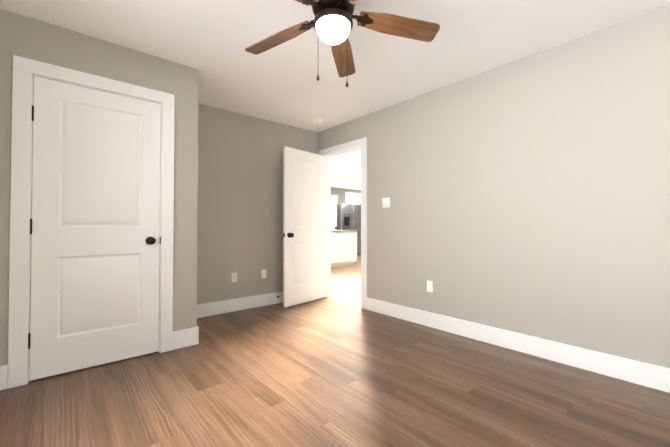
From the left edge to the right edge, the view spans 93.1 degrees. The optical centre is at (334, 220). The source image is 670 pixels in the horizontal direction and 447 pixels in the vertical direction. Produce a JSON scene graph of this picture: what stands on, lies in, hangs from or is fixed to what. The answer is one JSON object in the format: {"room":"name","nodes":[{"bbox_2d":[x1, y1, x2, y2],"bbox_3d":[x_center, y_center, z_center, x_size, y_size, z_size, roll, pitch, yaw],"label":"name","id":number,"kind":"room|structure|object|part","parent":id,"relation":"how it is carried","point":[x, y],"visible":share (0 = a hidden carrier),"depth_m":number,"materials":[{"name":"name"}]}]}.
{"room":"empty bedroom","nodes":[
{"label":"empty bedroom","id":0,"kind":"room"},
{"bbox_2d":[0,9,197,365],"bbox_3d":[-1.921,-0.139,2.261,1.779,2.425,0.100,1,-1,-41],"label":"wall","id":1,"kind":"structure","parent":0,"point":[31,38],"depth_m":2.47,"materials":[{"name":"beige paint"}]},
{"bbox_2d":[0,365,7,389],"bbox_3d":[-2.265,0.993,1.871,0.471,0.150,0.015,1,-1,-41],"label":"baseboard","id":2,"kind":"structure","parent":1,"relation":"attached to","point":[3,369],"depth_m":2.01,"materials":[{"name":"white paint"}]},
{"bbox_2d":[7,55,174,388],"bbox_3d":[-1.754,0.005,2.391,0.962,2.142,0.118,1,-1,-41],"label":"trim","id":3,"kind":"structure","parent":1,"relation":"attached to","point":[25,71],"depth_m":2.09,"materials":[{"name":"white paint"}]},
{"bbox_2d":[28,76,160,380],"bbox_3d":[-1.744,0.049,2.373,0.773,2.030,0.171,1,-1,-41],"label":"closet door","id":4,"kind":"structure","parent":1,"relation":"in","point":[95,230],"depth_m":2.32,"materials":[{"name":"white paint"}]},
{"bbox_2d":[179,326,198,344],"bbox_3d":[-1.465,1.012,3.086,0.019,0.150,0.810,1,-1,-41],"label":"baseboard","id":5,"kind":"structure","parent":1,"relation":"attached to","point":[192,334],"depth_m":2.75,"materials":[{"name":"white paint"}]},
{"bbox_2d":[197,104,317,304],"bbox_3d":[-1.713,-0.118,3.530,3.750,2.425,0.120,1,-1,-41],"label":"wall","id":6,"kind":"structure","parent":0,"point":[240,201],"depth_m":3.92,"materials":[{"name":"beige paint"}]},
{"bbox_2d":[232,273,236,282],"bbox_3d":[-1.219,0.693,3.858,0.070,0.115,0.008,1,-1,-41],"label":"electrical outlet","id":7,"kind":"object","parent":6,"relation":"attached to","point":[234,277],"visible":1,"depth_m":3.85,"materials":[{"name":"white plastic"}]},
{"bbox_2d":[261,269,265,278],"bbox_3d":[-0.922,0.692,4.114,0.070,0.115,0.008,1,-1,-41],"label":"electrical outlet","id":8,"kind":"object","parent":6,"relation":"attached to","point":[263,273],"visible":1,"depth_m":4.11,"materials":[{"name":"white plastic"}]},
{"bbox_2d":[0,255,669,446],"bbox_3d":[1.003,1.162,5.849,10.920,0.060,11.020,1,-1,-41],"label":"floor","id":9,"kind":"structure","parent":0,"point":[326,372],"depth_m":1.95,"materials":[{"name":"brown wood"}]},
{"bbox_2d":[331,195,336,229],"bbox_3d":[-0.333,0.184,10.711,0.580,2.050,0.754,1,-1,-41],"label":"window","id":10,"kind":"structure","parent":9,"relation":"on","point":[333,212],"depth_m":10.57,"materials":[{"name":"white paint"}]},
{"bbox_2d":[331,230,358,267],"bbox_3d":[-0.241,0.730,8.258,1.370,0.880,0.958,1,-1,-41],"label":"kitchen island","id":11,"kind":"object","parent":9,"relation":"on","point":[343,247],"depth_m":8.05,"materials":[{"name":"white paint"}]},
{"bbox_2d":[331,230,346,233],"bbox_3d":[-0.243,0.270,8.268,1.440,0.040,1.020,1,-1,-41],"label":"island countertop","id":12,"kind":"structure","parent":11,"relation":"on","point":[332,231],"depth_m":7.91,"materials":[{"name":"white stone"}]},
{"bbox_2d":[337,203,360,255],"bbox_3d":[0.344,0.325,11.087,0.900,1.780,0.806,1,-1,-41],"label":"fridge","id":13,"kind":"object","parent":9,"relation":"on","point":[348,216],"visible":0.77,"depth_m":10.77,"materials":[{"name":"grey metal"}]},
{"bbox_2d":[0,0,669,189],"bbox_3d":[1.003,-1.323,5.889,10.920,0.060,11.020,1,-1,-41],"label":"ceiling","id":14,"kind":"structure","parent":0,"point":[210,40],"depth_m":2.42,"materials":[{"name":"white paint"}]},
{"bbox_2d":[314,119,322,124],"bbox_3d":[-0.217,-1.300,4.205,0.128,0.041,0.128,1,-1,-41],"label":"smoke detector","id":15,"kind":"object","parent":14,"relation":"attached to","point":[318,121],"visible":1,"depth_m":4.16,"materials":[{"name":"white plastic"}]},
{"bbox_2d":[245,0,439,86],"bbox_3d":[-0.034,-1.051,1.794,1.186,0.616,1.221,1,-1,-41],"label":"ceiling fan","id":16,"kind":"object","parent":14,"relation":"hanging from","point":[331,23],"visible":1,"depth_m":1.86,"materials":[{"name":"brown wood"}]},
{"label":"blade","id":17,"kind":"part","parent":16,"relation":"part of","materials":[{"name":"brown wood"}]},
{"bbox_3d":[-0.010,-1.073,1.826,0.198,0.098,0.198,1,-1,-41],"label":"lamp shade","id":18,"kind":"part","parent":16,"relation":"part of","materials":[{"name":"white glass"}]},
{"bbox_3d":[0.056,-1.147,2.211,0.132,0.007,0.482,-13,-9,8],"label":"blade","id":19,"kind":"part","parent":16,"relation":"part of","materials":[{"name":"brown wood"}]},
{"bbox_3d":[0.375,-1.152,1.883,0.482,0.007,0.132,6,-15,-8],"label":"blade","id":20,"kind":"part","parent":16,"relation":"part of","materials":[{"name":"brown wood"}]},
{"bbox_2d":[331,187,360,203],"bbox_3d":[-0.794,0.000,10.920,7.050,2.425,0.120,1,-1,-41],"label":"wall","id":21,"kind":"structure","parent":0,"point":[339,193],"depth_m":11.72,"materials":[{"name":"beige paint"}]},
{"bbox_2d":[345,192,360,203],"bbox_3d":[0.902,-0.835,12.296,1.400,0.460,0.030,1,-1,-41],"label":"cabinet","id":22,"kind":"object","parent":21,"relation":"in","point":[352,198],"depth_m":12.09,"materials":[{"name":"white wood"}]},
{"bbox_2d":[318,5,669,367],"bbox_3d":[-0.247,-0.098,4.793,0.120,2.425,11.020,1,-1,-41],"label":"wall","id":23,"kind":"structure","parent":0,"point":[529,195],"depth_m":2.52,"materials":[{"name":"beige paint"}]},
{"bbox_2d":[283,146,325,306],"bbox_3d":[-0.379,0.079,4.279,0.760,2.030,0.223,1,-1,-41],"label":"entry door","id":24,"kind":"structure","parent":23,"relation":"in","point":[304,226],"depth_m":4.25,"materials":[{"name":"white paint"}]},
{"bbox_2d":[319,137,366,309],"bbox_3d":[0.132,0.036,4.350,0.156,2.142,0.962,1,-1,-41],"label":"door frame","id":25,"kind":"structure","parent":23,"relation":"attached to","point":[349,147],"depth_m":4.08,"materials":[{"name":"white paint"}]},
{"bbox_2d":[382,198,389,207],"bbox_3d":[0.593,-0.209,3.715,0.016,0.115,0.116,1,-1,-41],"label":"light switch","id":26,"kind":"object","parent":23,"relation":"attached to","point":[385,202],"visible":1,"depth_m":3.72,"materials":[{"name":"white plastic"}]},
{"bbox_2d":[427,280,432,291],"bbox_3d":[0.973,0.676,3.266,0.008,0.115,0.070,1,-1,-41],"label":"electrical outlet","id":27,"kind":"object","parent":23,"relation":"attached to","point":[429,286],"visible":1,"depth_m":3.26,"materials":[{"name":"white plastic"}]},
{"bbox_2d":[367,297,669,392],"bbox_3d":[1.806,0.999,2.286,0.019,0.150,4.328,1,-1,-41],"label":"baseboard","id":28,"kind":"structure","parent":23,"relation":"attached to","point":[641,373],"depth_m":2.48,"materials":[{"name":"white paint"}]}
]}

